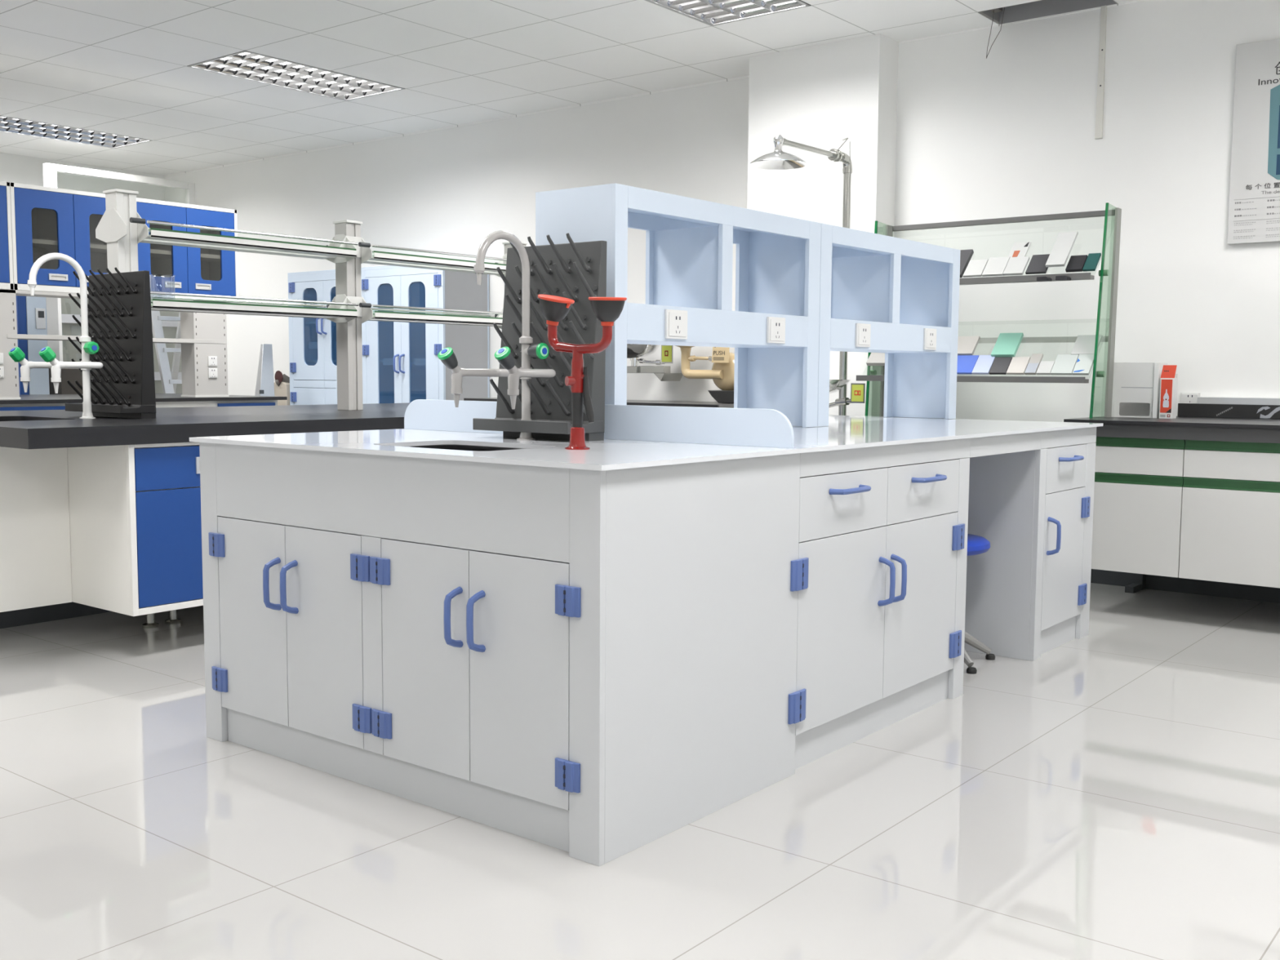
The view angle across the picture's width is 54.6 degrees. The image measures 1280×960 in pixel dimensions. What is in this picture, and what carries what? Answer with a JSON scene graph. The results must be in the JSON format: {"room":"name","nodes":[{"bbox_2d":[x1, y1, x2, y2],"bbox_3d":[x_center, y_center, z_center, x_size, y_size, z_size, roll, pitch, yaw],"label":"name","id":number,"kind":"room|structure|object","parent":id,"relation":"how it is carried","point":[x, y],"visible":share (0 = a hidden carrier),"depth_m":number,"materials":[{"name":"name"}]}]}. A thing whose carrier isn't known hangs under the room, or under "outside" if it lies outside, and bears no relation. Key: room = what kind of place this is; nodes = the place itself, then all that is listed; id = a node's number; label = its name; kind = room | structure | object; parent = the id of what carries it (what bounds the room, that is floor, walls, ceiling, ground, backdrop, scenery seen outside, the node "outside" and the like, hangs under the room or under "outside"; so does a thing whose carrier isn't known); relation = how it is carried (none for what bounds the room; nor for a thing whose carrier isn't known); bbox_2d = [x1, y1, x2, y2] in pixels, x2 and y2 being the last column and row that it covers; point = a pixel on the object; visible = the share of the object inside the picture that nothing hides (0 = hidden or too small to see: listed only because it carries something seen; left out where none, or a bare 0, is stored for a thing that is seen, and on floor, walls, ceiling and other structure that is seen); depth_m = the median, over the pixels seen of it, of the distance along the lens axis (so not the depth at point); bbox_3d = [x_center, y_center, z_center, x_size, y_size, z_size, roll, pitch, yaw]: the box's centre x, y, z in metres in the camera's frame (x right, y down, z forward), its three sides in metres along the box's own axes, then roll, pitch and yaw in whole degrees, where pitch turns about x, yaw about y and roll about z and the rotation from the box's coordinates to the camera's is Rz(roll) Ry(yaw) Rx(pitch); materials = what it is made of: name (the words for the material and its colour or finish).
{"room":"laboratory","nodes":[
{"label":"laboratory","id":0,"kind":"room"},
{"bbox_2d":[0,152,164,200],"bbox_3d":[-7.473,-1.321,7.864,0.120,3.250,9.874,4,6,38],"label":"wall","id":1,"kind":"structure","parent":0,"point":[14,168],"depth_m":10.81,"materials":[{"name":"paint"}]},
{"bbox_2d":[42,162,195,393],"bbox_3d":[-4.295,-1.216,10.389,0.060,2.650,1.295,4,6,38],"label":"frame","id":2,"kind":"object","parent":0,"point":[68,326],"depth_m":10.08,"materials":[{"name":"white plastic"}]},
{"bbox_2d":[0,0,1136,175],"bbox_3d":[-2.055,-2.120,3.480,13.700,0.012,9.674,4,6,38],"label":"ceiling","id":3,"kind":"structure","parent":0,"point":[117,67],"depth_m":7.09,"materials":[{"name":"tile"}]},
{"bbox_2d":[0,115,151,148],"bbox_3d":[-4.422,-2.702,9.470,0.588,0.111,1.170,4,6,38],"label":"ceiling light","id":4,"kind":"object","parent":3,"relation":"attached to","point":[7,124],"visible":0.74,"depth_m":9.56,"materials":[{"name":"metal"}]},
{"bbox_2d":[187,50,404,101],"bbox_3d":[-2.091,-2.527,7.626,0.588,0.111,1.170,4,6,38],"label":"ceiling light","id":5,"kind":"object","parent":3,"relation":"attached to","point":[245,64],"visible":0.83,"depth_m":7.66,"materials":[{"name":"metal"}]},
{"bbox_2d":[645,0,810,26],"bbox_3d":[0.241,-2.352,5.782,0.588,0.111,1.170,4,6,38],"label":"ceiling light","id":6,"kind":"object","parent":3,"relation":"attached to","point":[711,12],"visible":0.98,"depth_m":6.17,"materials":[{"name":"metal"}]},
{"bbox_2d":[986,7,1004,58],"bbox_3d":[1.788,-2.284,6.239,0.063,0.325,0.122,4,6,38],"label":"wire","id":7,"kind":"object","parent":3,"relation":"hanging from","point":[997,10],"visible":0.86,"depth_m":6.23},
{"bbox_2d":[0,582,1279,959],"bbox_3d":[-2.043,0.752,3.768,14.100,0.100,10.174,4,6,38],"label":"floor","id":8,"kind":"structure","parent":0,"point":[1113,793],"depth_m":2.79,"materials":[{"name":"tile"}]},
{"bbox_2d":[15,295,59,395],"bbox_3d":[-4.643,-0.678,9.363,0.570,1.750,0.313,4,6,38],"label":"tall cabinet","id":9,"kind":"object","parent":8,"relation":"on","point":[35,315],"visible":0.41,"depth_m":9.18,"materials":[{"name":"metal"}]},
{"bbox_2d":[0,601,111,628],"bbox_3d":[-1.722,0.121,6.027,0.930,0.771,3.320,4,6,38],"label":"plinth","id":10,"kind":"object","parent":8,"relation":"on","point":[68,610],"visible":0.02,"depth_m":5.10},
{"bbox_2d":[48,368,83,394],"bbox_3d":[-4.426,-0.350,9.708,0.480,1.040,0.420,4,6,38],"label":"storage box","id":11,"kind":"object","parent":8,"relation":"on","point":[72,375],"visible":0.02,"depth_m":9.42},
{"bbox_2d":[66,441,203,628],"bbox_3d":[-1.887,0.227,4.790,0.595,0.772,0.490,4,6,38],"label":"base cabinet","id":12,"kind":"object","parent":8,"relation":"on","point":[135,521],"visible":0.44,"depth_m":4.53,"materials":[{"name":"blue metal"}]},
{"bbox_2d":[0,446,71,612],"bbox_3d":[-2.266,0.167,4.548,0.015,0.616,0.349,4,6,38],"label":"panel","id":13,"kind":"object","parent":12,"relation":"attached to","point":[35,554],"visible":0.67,"depth_m":4.58,"materials":[{"name":"beige metal"}]},
{"bbox_2d":[0,403,409,448],"bbox_3d":[-1.668,-0.297,5.982,1.820,0.068,3.410,4,6,38],"label":"countertop","id":14,"kind":"structure","parent":12,"relation":"on","point":[33,428],"depth_m":4.81,"materials":[{"name":"stone"}]},
{"bbox_2d":[8,252,102,418],"bbox_3d":[-2.279,-0.563,4.862,0.296,0.648,0.274,4,6,38],"label":"faucet","id":15,"kind":"object","parent":14,"relation":"on","point":[89,347],"visible":1,"depth_m":4.88,"materials":[{"name":"white metal"}]},
{"bbox_2d":[65,266,155,418],"bbox_3d":[-2.176,-0.557,5.075,0.440,0.600,0.155,4,6,38],"label":"drying rack","id":16,"kind":"object","parent":14,"relation":"on","point":[119,304],"visible":0.89,"depth_m":5.03,"materials":[{"name":"black plastic"}]},
{"bbox_2d":[65,403,155,413],"bbox_3d":[-2.179,-0.296,5.096,0.440,0.033,0.150,4,6,38],"label":"drip tray","id":17,"kind":"object","parent":16,"relation":"on","point":[97,408],"depth_m":5.00,"materials":[{"name":"black plastic"}]},
{"bbox_2d":[95,188,528,410],"bbox_3d":[-1.436,-0.827,6.241,0.278,0.947,2.550,4,6,38],"label":"rack","id":18,"kind":"object","parent":14,"relation":"on","point":[121,226],"visible":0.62,"depth_m":6.03,"materials":[{"name":"metal"}]},
{"bbox_2d":[0,400,277,410],"bbox_3d":[-4.428,-0.042,7.351,1.434,0.832,4.400,4,6,38],"label":"base cabinet","id":19,"kind":"object","parent":8,"relation":"on","point":[197,403],"depth_m":8.02,"materials":[{"name":"metal"}]},
{"bbox_2d":[0,393,287,404],"bbox_3d":[-4.438,-0.469,7.324,1.500,0.022,4.500,4,6,38],"label":"countertop","id":20,"kind":"structure","parent":19,"relation":"on","point":[25,398],"depth_m":8.05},
{"bbox_2d":[0,288,229,399],"bbox_3d":[-3.800,-0.807,7.411,0.271,0.644,2.872,4,6,38],"label":"frame","id":21,"kind":"object","parent":20,"relation":"on","point":[203,335],"visible":0.94,"depth_m":8.28,"materials":[{"name":"grey paint"}]},
{"bbox_2d":[0,366,4,377],"bbox_3d":[-3.761,-0.632,7.268,0.011,0.066,0.066,4,6,38],"label":"power socket","id":22,"kind":"object","parent":21,"relation":"attached to","point":[2,368],"depth_m":7.28,"materials":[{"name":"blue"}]},
{"bbox_2d":[0,181,13,289],"bbox_3d":[-4.051,-1.419,7.099,0.335,0.623,0.750,4,6,38],"label":"upper cabinet","id":23,"kind":"object","parent":21,"relation":"on","point":[6,282],"visible":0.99,"depth_m":7.26,"materials":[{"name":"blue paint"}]},
{"bbox_2d":[9,182,107,293],"bbox_3d":[-3.582,-1.466,7.686,0.335,0.623,0.755,4,6,38],"label":"upper cabinet","id":24,"kind":"object","parent":21,"relation":"on","point":[45,220],"visible":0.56,"depth_m":7.55,"materials":[{"name":"metal"}]},
{"bbox_2d":[32,238,106,253],"bbox_3d":[-3.586,-1.452,7.690,0.286,0.025,0.715,4,6,38],"label":"shelf","id":25,"kind":"object","parent":24,"relation":"attached to","point":[39,246],"depth_m":7.62,"materials":[{"name":"metal"}]},
{"bbox_2d":[136,197,239,302],"bbox_3d":[-3.110,-1.514,8.278,0.335,0.623,0.763,4,6,38],"label":"upper cabinet","id":26,"kind":"object","parent":21,"relation":"on","point":[204,271],"visible":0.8,"depth_m":8.24,"materials":[{"name":"metal"}]},
{"bbox_2d":[150,248,220,262],"bbox_3d":[-3.114,-1.500,8.282,0.286,0.025,0.723,4,6,38],"label":"shelf","id":27,"kind":"object","parent":26,"relation":"attached to","point":[191,255],"depth_m":8.21,"materials":[{"name":"metal"}]},
{"bbox_2d":[208,355,217,366],"bbox_3d":[-2.881,-0.801,8.365,0.011,0.066,0.066,4,6,38],"label":"power socket","id":28,"kind":"object","parent":21,"relation":"attached to","point":[212,360],"depth_m":8.36,"materials":[{"name":"white"}]},
{"bbox_2d":[208,368,217,377],"bbox_3d":[-2.881,-0.721,8.372,0.011,0.066,0.066,4,6,38],"label":"power socket","id":29,"kind":"object","parent":21,"relation":"attached to","point":[212,372],"depth_m":8.37,"materials":[{"name":"white"}]},
{"bbox_2d":[254,343,274,395],"bbox_3d":[-2.959,-0.435,9.646,0.164,1.239,0.240,4,6,38],"label":"stand","id":30,"kind":"object","parent":20,"relation":"on","point":[264,386],"visible":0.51,"depth_m":9.57,"materials":[{"name":"metal"}]},
{"bbox_2d":[151,310,182,393],"bbox_3d":[-3.805,-0.774,9.959,1.016,1.860,0.599,4,6,38],"label":"stepladder","id":31,"kind":"object","parent":8,"relation":"on","point":[170,381],"visible":0.21,"depth_m":9.59,"materials":[{"name":"metal"}]},
{"bbox_2d":[274,370,289,405],"bbox_3d":[-2.848,-0.362,9.997,0.288,1.035,0.244,4,6,38],"label":"chute","id":32,"kind":"object","parent":8,"relation":"on","point":[282,384],"visible":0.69,"depth_m":9.84,"materials":[{"name":"beige paint"}]},
{"bbox_2d":[275,373,289,386],"bbox_3d":[-2.830,-0.790,9.875,0.147,0.108,0.089,-1,5,-17],"label":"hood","id":33,"kind":"object","parent":32,"relation":"attached to","point":[281,380],"depth_m":9.84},
{"bbox_2d":[288,269,337,404],"bbox_3d":[-2.290,-0.710,9.654,0.880,1.795,0.497,4,6,38],"label":"storage cabinet","id":34,"kind":"object","parent":8,"relation":"on","point":[313,361],"visible":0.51,"depth_m":9.62,"materials":[{"name":"white paint"}]},
{"bbox_2d":[304,320,336,325],"bbox_3d":[-2.258,-1.224,9.645,0.840,0.020,0.370,4,6,38],"label":"shelf","id":35,"kind":"object","parent":34,"relation":"attached to","point":[306,322],"depth_m":9.67,"materials":[{"name":"white paint"}]},
{"bbox_2d":[306,360,337,363],"bbox_3d":[-2.260,-0.925,9.671,0.840,0.020,0.370,4,6,38],"label":"shelf","id":36,"kind":"object","parent":34,"relation":"attached to","point":[307,361],"depth_m":9.67,"materials":[{"name":"metal"}]},
{"bbox_2d":[360,265,489,404],"bbox_3d":[-1.595,-0.658,9.104,0.885,1.795,0.497,4,6,38],"label":"storage cabinet","id":37,"kind":"object","parent":8,"relation":"on","point":[402,364],"visible":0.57,"depth_m":8.92,"materials":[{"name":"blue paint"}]},
{"bbox_2d":[379,320,417,323],"bbox_3d":[-1.563,-1.171,9.096,0.845,0.020,0.370,4,6,38],"label":"shelf","id":38,"kind":"object","parent":37,"relation":"attached to","point":[380,322],"depth_m":9.30,"materials":[{"name":"metal"}]},
{"bbox_2d":[199,442,799,866],"bbox_3d":[-0.426,0.331,3.318,1.461,0.838,0.835,4,6,38],"label":"base cabinet","id":39,"kind":"object","parent":8,"relation":"on","point":[594,666],"visible":0.98,"depth_m":2.89,"materials":[{"name":"white plastic"}]},
{"bbox_2d":[189,414,1102,471],"bbox_3d":[0.292,-0.166,4.178,1.499,0.012,3.074,4,6,38],"label":"countertop","id":40,"kind":"structure","parent":39,"relation":"on","point":[842,432],"depth_m":3.33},
{"bbox_2d":[409,444,525,450],"bbox_3d":[-0.448,0.067,3.175,0.470,0.288,0.340,4,6,38],"label":"sink","id":41,"kind":"object","parent":40,"relation":"in","point":[450,446],"visible":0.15,"depth_m":3.34,"materials":[{"name":"black plastic"}]},
{"bbox_2d":[437,230,555,439],"bbox_3d":[-0.374,-0.386,3.340,0.259,0.563,0.245,4,6,38],"label":"faucet","id":42,"kind":"object","parent":40,"relation":"on","point":[504,355],"visible":0.98,"depth_m":3.36,"materials":[{"name":"grey metal"}]},
{"bbox_2d":[472,232,606,441],"bbox_3d":[-0.283,-0.394,3.462,0.362,0.560,0.162,4,6,38],"label":"drying rack","id":43,"kind":"object","parent":40,"relation":"on","point":[576,272],"visible":0.7,"depth_m":3.44,"materials":[{"name":"grey plastic"}]},
{"bbox_2d":[472,417,603,434],"bbox_3d":[-0.288,-0.153,3.478,0.362,0.033,0.150,4,6,38],"label":"drip tray","id":44,"kind":"object","parent":43,"relation":"on","point":[508,425],"depth_m":3.41,"materials":[{"name":"grey plastic"}]},
{"bbox_2d":[537,293,626,449],"bbox_3d":[-0.142,-0.264,3.010,0.257,0.379,0.094,4,6,38],"label":"station","id":45,"kind":"object","parent":40,"relation":"on","point":[554,308],"visible":1,"depth_m":3.01,"materials":[{"name":"red metal"}]},
{"bbox_2d":[539,298,572,321],"bbox_3d":[-0.206,-0.420,3.050,0.082,0.063,0.084,4,6,38],"label":"cup","id":46,"kind":"object","parent":45,"relation":"on","point":[553,309],"depth_m":3.02,"materials":[{"name":"black plastic"}]},
{"bbox_2d":[590,300,625,321],"bbox_3d":[-0.077,-0.403,2.945,0.084,0.056,0.084,4,6,38],"label":"cup","id":47,"kind":"object","parent":45,"relation":"on","point":[604,310],"depth_m":2.92,"materials":[{"name":"black plastic"}]},
{"bbox_2d":[404,399,794,448],"bbox_3d":[-0.189,-0.172,3.578,1.466,0.097,0.012,4,6,38],"label":"board","id":48,"kind":"object","parent":40,"relation":"on","point":[749,427],"visible":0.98,"depth_m":3.37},
{"bbox_2d":[535,182,821,427],"bbox_3d":[0.165,-0.516,4.011,0.316,0.711,1.126,4,6,38],"label":"shelf","id":49,"kind":"object","parent":40,"relation":"on","point":[773,328],"visible":0.85,"depth_m":4.00,"materials":[{"name":"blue plastic"}]},
{"bbox_2d":[664,309,687,339],"bbox_3d":[0.109,-0.464,3.700,0.011,0.086,0.104,4,6,38],"label":"power socket","id":50,"kind":"object","parent":49,"relation":"attached to","point":[675,320],"depth_m":3.69,"materials":[{"name":"white"}]},
{"bbox_2d":[766,316,785,343],"bbox_3d":[0.455,-0.499,4.133,0.011,0.086,0.104,4,6,38],"label":"power socket","id":51,"kind":"object","parent":49,"relation":"attached to","point":[775,326],"depth_m":4.12,"materials":[{"name":"white"}]},
{"bbox_2d":[817,222,960,426],"bbox_3d":[0.875,-0.588,4.903,0.316,0.711,1.154,4,6,38],"label":"shelf","id":52,"kind":"object","parent":40,"relation":"on","point":[898,298],"visible":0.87,"depth_m":4.96,"materials":[{"name":"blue plastic"}]},
{"bbox_2d":[855,323,871,346],"bbox_3d":[0.829,-0.537,4.602,0.011,0.086,0.104,4,6,38],"label":"power socket","id":53,"kind":"object","parent":52,"relation":"attached to","point":[863,331],"depth_m":4.59,"materials":[{"name":"white"}]},
{"bbox_2d":[923,328,936,350],"bbox_3d":[1.181,-0.573,5.044,0.011,0.086,0.104,4,6,38],"label":"power socket","id":54,"kind":"object","parent":52,"relation":"attached to","point":[929,334],"depth_m":5.03,"materials":[{"name":"white"}]},
{"bbox_2d":[463,397,733,408],"bbox_3d":[-0.197,-0.081,7.976,2.080,0.858,0.575,4,6,38],"label":"countertop","id":55,"kind":"structure","parent":8,"relation":"on","point":[637,402],"depth_m":7.42,"materials":[{"name":"white paint"}]},
{"bbox_2d":[707,390,733,403],"bbox_3d":[0.560,-0.499,7.438,0.238,0.075,0.200,4,6,38],"label":"tray","id":56,"kind":"object","parent":55,"relation":"on","point":[720,396],"visible":0.43,"depth_m":7.36,"materials":[{"name":"plastic"}]},
{"bbox_2d":[675,345,734,390],"bbox_3d":[0.373,-0.713,7.532,0.538,0.348,0.300,4,6,38],"label":"station","id":57,"kind":"object","parent":56,"relation":"on","point":[722,373],"depth_m":7.46,"materials":[{"name":"beige plastic"}]},
{"bbox_2d":[675,345,694,347],"bbox_3d":[0.281,-0.848,7.594,0.300,0.090,0.300,4,6,38],"label":"bowl","id":58,"kind":"object","parent":57,"relation":"on","point":[680,346],"depth_m":7.56,"materials":[{"name":"beige metal"}]},
{"bbox_2d":[748,134,865,415],"bbox_3d":[0.826,-0.618,6.267,0.375,2.237,0.922,4,6,38],"label":"shower","id":59,"kind":"object","parent":8,"relation":"on","point":[778,159],"visible":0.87,"depth_m":6.40,"materials":[{"name":"metal"}]},
{"bbox_2d":[828,379,850,408],"bbox_3d":[1.010,-0.451,6.558,0.322,0.160,0.260,4,6,38],"label":"bowl","id":60,"kind":"object","parent":59,"relation":"on","point":[835,385],"depth_m":6.51,"materials":[{"name":"metal"}]},
{"bbox_2d":[787,438,970,769],"bbox_3d":[0.463,0.296,3.785,0.749,0.838,1.083,4,6,38],"label":"base cabinet","id":61,"kind":"object","parent":8,"relation":"on","point":[878,575],"visible":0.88,"depth_m":3.52,"materials":[{"name":"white plastic"}]},
{"bbox_2d":[964,533,995,674],"bbox_3d":[1.062,0.428,4.507,0.429,0.459,0.432,4,6,38],"label":"stool","id":62,"kind":"object","parent":8,"relation":"on","point":[976,544],"visible":0.2,"depth_m":4.39,"materials":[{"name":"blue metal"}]},
{"bbox_2d":[856,202,1121,417],"bbox_3d":[1.639,-0.378,6.011,1.194,1.813,0.410,4,6,38],"label":"display rack","id":63,"kind":"object","parent":8,"relation":"on","point":[871,375],"depth_m":5.72,"materials":[{"name":"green metal"}]},
{"bbox_2d":[866,352,884,365],"bbox_3d":[1.217,-0.636,6.259,0.105,0.120,0.120,4,6,38],"label":"tile","id":64,"kind":"object","parent":63,"relation":"on","point":[875,358],"depth_m":6.24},
{"bbox_2d":[960,248,973,277],"bbox_3d":[1.542,-1.043,5.989,0.081,0.144,0.144,4,6,38],"label":"tile","id":65,"kind":"structure","parent":63,"relation":"on","point":[966,255],"depth_m":5.98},
{"bbox_2d":[956,355,978,374],"bbox_3d":[1.543,-0.555,5.977,0.154,0.091,0.091,4,6,38],"label":"tile","id":66,"kind":"object","parent":63,"relation":"on","point":[966,363],"depth_m":5.95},
{"bbox_2d":[957,336,980,355],"bbox_3d":[1.583,-0.653,6.043,0.114,0.097,0.097,4,6,38],"label":"tile","id":67,"kind":"object","parent":63,"relation":"on","point":[966,345],"depth_m":6.03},
{"bbox_2d":[971,355,995,374],"bbox_3d":[1.637,-0.549,5.903,0.082,0.092,0.092,4,6,38],"label":"tile","id":68,"kind":"object","parent":63,"relation":"on","point":[984,363],"depth_m":5.89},
{"bbox_2d":[963,256,1030,277],"bbox_3d":[1.682,-1.007,5.857,0.290,0.094,0.094,4,6,38],"label":"tiles","id":69,"kind":"object","parent":63,"relation":"on","point":[995,266],"depth_m":5.84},
{"bbox_2d":[988,333,1023,374],"bbox_3d":[1.728,-0.600,5.885,0.113,0.199,0.183,4,6,38],"label":"tiles","id":70,"kind":"object","parent":63,"relation":"on","point":[1007,344],"depth_m":5.88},
{"bbox_2d":[1006,356,1030,374],"bbox_3d":[1.768,-0.534,5.794,0.083,0.084,0.084,4,6,38],"label":"tile","id":71,"kind":"object","parent":63,"relation":"on","point":[1018,365],"depth_m":5.79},
{"bbox_2d":[1008,241,1031,257],"bbox_3d":[1.792,-1.086,5.864,0.083,0.082,0.080,4,6,38],"label":"tile","id":72,"kind":"object","parent":63,"relation":"on","point":[1019,249],"depth_m":5.86,"materials":[{"name":"ceramic"}]},
{"bbox_2d":[1012,248,1020,257],"bbox_3d":[1.776,-1.071,5.855,0.028,0.040,0.040,4,6,38],"label":"picture","id":73,"kind":"object","parent":72,"relation":"on","point":[1015,252],"depth_m":5.85,"materials":[{"name":"orange"}]},
{"bbox_2d":[1024,353,1043,374],"bbox_3d":[1.828,-0.537,5.755,0.051,0.098,0.098,4,6,38],"label":"tile","id":74,"kind":"object","parent":63,"relation":"on","point":[1035,360],"depth_m":5.75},
{"bbox_2d":[1025,253,1049,274],"bbox_3d":[1.844,-0.997,5.730,0.094,0.095,0.095,4,6,38],"label":"tile","id":75,"kind":"object","parent":63,"relation":"on","point":[1037,265],"depth_m":5.72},
{"bbox_2d":[1035,354,1079,374],"bbox_3d":[1.913,-0.529,5.685,0.163,0.094,0.093,4,6,38],"label":"tiles","id":76,"kind":"object","parent":63,"relation":"on","point":[1064,364],"depth_m":5.67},
{"bbox_2d":[1045,231,1078,266],"bbox_3d":[1.933,-1.057,5.685,0.086,0.170,0.170,4,6,38],"label":"tile","id":77,"kind":"structure","parent":63,"relation":"on","point":[1063,246],"depth_m":5.67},
{"bbox_2d":[1065,254,1087,272],"bbox_3d":[1.976,-0.979,5.615,0.074,0.078,0.078,4,6,38],"label":"tile","id":78,"kind":"object","parent":63,"relation":"on","point":[1076,263],"depth_m":5.61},
{"bbox_2d":[1071,354,1093,374],"bbox_3d":[2.009,-0.522,5.611,0.073,0.095,0.095,4,6,38],"label":"tile","id":79,"kind":"object","parent":63,"relation":"on","point":[1084,363],"depth_m":5.60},
{"bbox_2d":[1071,334,1102,355],"bbox_3d":[2.047,-0.618,5.686,0.110,0.095,0.095,4,6,38],"label":"tile","id":80,"kind":"object","parent":63,"relation":"on","point":[1085,344],"depth_m":5.68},
{"bbox_2d":[1082,253,1101,271],"bbox_3d":[2.032,-0.979,5.578,0.054,0.086,0.086,4,6,38],"label":"tile","id":81,"kind":"object","parent":63,"relation":"on","point":[1091,262],"depth_m":5.57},
{"bbox_2d":[968,431,1040,457],"bbox_3d":[0.971,0.241,4.462,0.700,0.838,0.611,4,6,38],"label":"panel","id":82,"kind":"object","parent":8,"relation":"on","point":[1009,443],"visible":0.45,"depth_m":4.19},
{"bbox_2d":[964,426,1096,661],"bbox_3d":[1.365,0.204,4.917,0.749,0.838,0.594,4,6,38],"label":"base cabinet","id":83,"kind":"object","parent":8,"relation":"on","point":[1028,595],"visible":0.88,"depth_m":4.59,"materials":[{"name":"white plastic"}]},
{"bbox_2d":[1090,568,1279,603],"bbox_3d":[3.409,0.226,4.858,4.025,0.834,0.725,4,6,38],"label":"plinth","id":84,"kind":"object","parent":8,"relation":"on","point":[1133,583],"visible":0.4,"depth_m":5.96,"materials":[{"name":"plastic"}]},
{"bbox_2d":[1063,416,1279,443],"bbox_3d":[3.566,-0.149,4.629,3.690,0.072,0.852,4,6,38],"label":"countertop","id":85,"kind":"structure","parent":84,"relation":"on","point":[1201,428],"depth_m":5.18,"materials":[{"name":"stone"}]},
{"bbox_2d":[1091,436,1185,577],"bbox_3d":[2.312,0.087,5.609,0.450,0.582,0.720,4,6,38],"label":"base cabinet","id":86,"kind":"object","parent":85,"relation":"hanging from","point":[1139,482],"visible":0.52,"depth_m":5.30,"materials":[{"name":"grey metal"}]},
{"bbox_2d":[1111,362,1167,417],"bbox_3d":[2.299,-0.417,5.745,0.229,0.253,0.130,4,6,38],"label":"box","id":87,"kind":"object","parent":85,"relation":"on","point":[1135,385],"visible":0.93,"depth_m":5.70,"materials":[{"name":"white plastic"}]},
{"bbox_2d":[1159,364,1177,418],"bbox_3d":[2.393,-0.399,5.613,0.063,0.240,0.062,4,6,38],"label":"box","id":88,"kind":"object","parent":85,"relation":"on","point":[1169,380],"visible":1,"depth_m":5.59,"materials":[{"name":"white cardboard"}]},
{"bbox_2d":[1162,389,1168,407],"bbox_3d":[2.372,-0.368,5.593,0.026,0.082,0.001,4,6,38],"label":"picture","id":89,"kind":"object","parent":88,"relation":"attached to","point":[1165,392],"depth_m":5.59,"materials":[{"name":"red paper"}]},
{"bbox_2d":[1177,403,1279,419],"bbox_3d":[3.154,-0.288,5.417,1.528,0.063,0.024,4,6,38],"label":"slab","id":90,"kind":"object","parent":85,"relation":"on","point":[1184,410],"visible":1,"depth_m":5.74,"materials":[{"name":"stone"}]},
{"bbox_2d":[1256,406,1279,418],"bbox_3d":[2.858,-0.307,5.637,0.105,0.055,0.001,4,6,38],"label":"print","id":91,"kind":"object","parent":90,"relation":"attached to","point":[1262,412],"depth_m":5.64},
{"bbox_2d":[1178,440,1279,587],"bbox_3d":[2.793,0.123,5.228,0.780,0.582,0.720,4,6,38],"label":"base cabinet","id":92,"kind":"object","parent":85,"relation":"hanging from","point":[1230,531],"visible":0.93,"depth_m":5.07,"materials":[{"name":"grey metal"}]},
{"bbox_2d":[164,0,1279,422],"bbox_3d":[0.939,-1.219,7.350,13.900,3.250,0.262,4,6,38],"label":"wall","id":93,"kind":"structure","parent":0,"point":[1010,132],"depth_m":6.44,"materials":[{"name":"paint"}]},
{"bbox_2d":[626,343,682,381],"bbox_3d":[0.034,-0.746,7.862,0.446,0.234,0.300,2,5,19],"label":"station","id":94,"kind":"object","parent":93,"relation":"attached to","point":[634,352],"depth_m":7.77,"materials":[{"name":"silver metal"}]},
{"bbox_2d":[626,343,659,358],"bbox_3d":[-0.022,-0.819,7.876,0.310,0.092,0.300,4,6,38],"label":"bowl","id":95,"kind":"object","parent":94,"relation":"on","point":[633,351],"depth_m":7.77,"materials":[{"name":"silver metal"}]},
{"bbox_2d":[164,0,1147,177],"bbox_3d":[0.912,-2.409,7.203,13.700,0.014,0.156,4,6,38],"label":"trim","id":96,"kind":"structure","parent":93,"relation":"attached to","point":[1136,1],"depth_m":8.30,"materials":[{"name":"tile"}]},
{"bbox_2d":[746,33,898,416],"bbox_3d":[1.053,-0.984,7.077,0.824,2.830,0.377,4,6,38],"label":"column","id":97,"kind":"structure","parent":93,"relation":"attached to","point":[822,95],"depth_m":6.78,"materials":[{"name":"paint"}]},
{"bbox_2d":[981,0,1117,24],"bbox_3d":[1.838,-2.505,5.864,1.796,0.420,0.978,4,6,38],"label":"trim","id":98,"kind":"structure","parent":93,"relation":"attached to","point":[1042,8],"depth_m":6.22,"materials":[{"name":"metal"}]},
{"bbox_2d":[1094,5,1106,138],"bbox_3d":[2.254,-1.991,6.064,0.035,0.633,0.012,4,6,38],"label":"pole","id":99,"kind":"object","parent":93,"relation":"attached to","point":[1101,65],"visible":1,"depth_m":6.06,"materials":[{"name":"beige plastic"}]},
{"bbox_2d":[1180,392,1200,403],"bbox_3d":[2.619,-0.380,5.904,0.088,0.072,0.011,4,6,38],"label":"power outlet","id":100,"kind":"object","parent":93,"relation":"attached to","point":[1185,397],"visible":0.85,"depth_m":5.90,"materials":[{"name":"white plastic"}]},
{"bbox_2d":[1197,396,1279,404],"bbox_3d":[3.207,-0.334,5.415,1.448,0.032,0.042,4,6,38],"label":"strip","id":101,"kind":"object","parent":93,"relation":"attached to","point":[1204,400],"visible":1,"depth_m":5.73,"materials":[{"name":"metal"}]},
{"bbox_2d":[1226,38,1279,244],"bbox_3d":[3.006,-1.519,5.491,0.715,0.900,0.029,4,6,38],"label":"poster","id":102,"kind":"object","parent":93,"relation":"attached to","point":[1254,203],"visible":1,"depth_m":5.64,"materials":[{"name":"grey paper"}]},
{"bbox_2d":[1267,84,1279,179],"bbox_3d":[3.043,-1.567,5.440,0.524,0.540,0.001,4,6,38],"label":"picture","id":103,"kind":"object","parent":102,"relation":"attached to","point":[1273,91],"depth_m":5.59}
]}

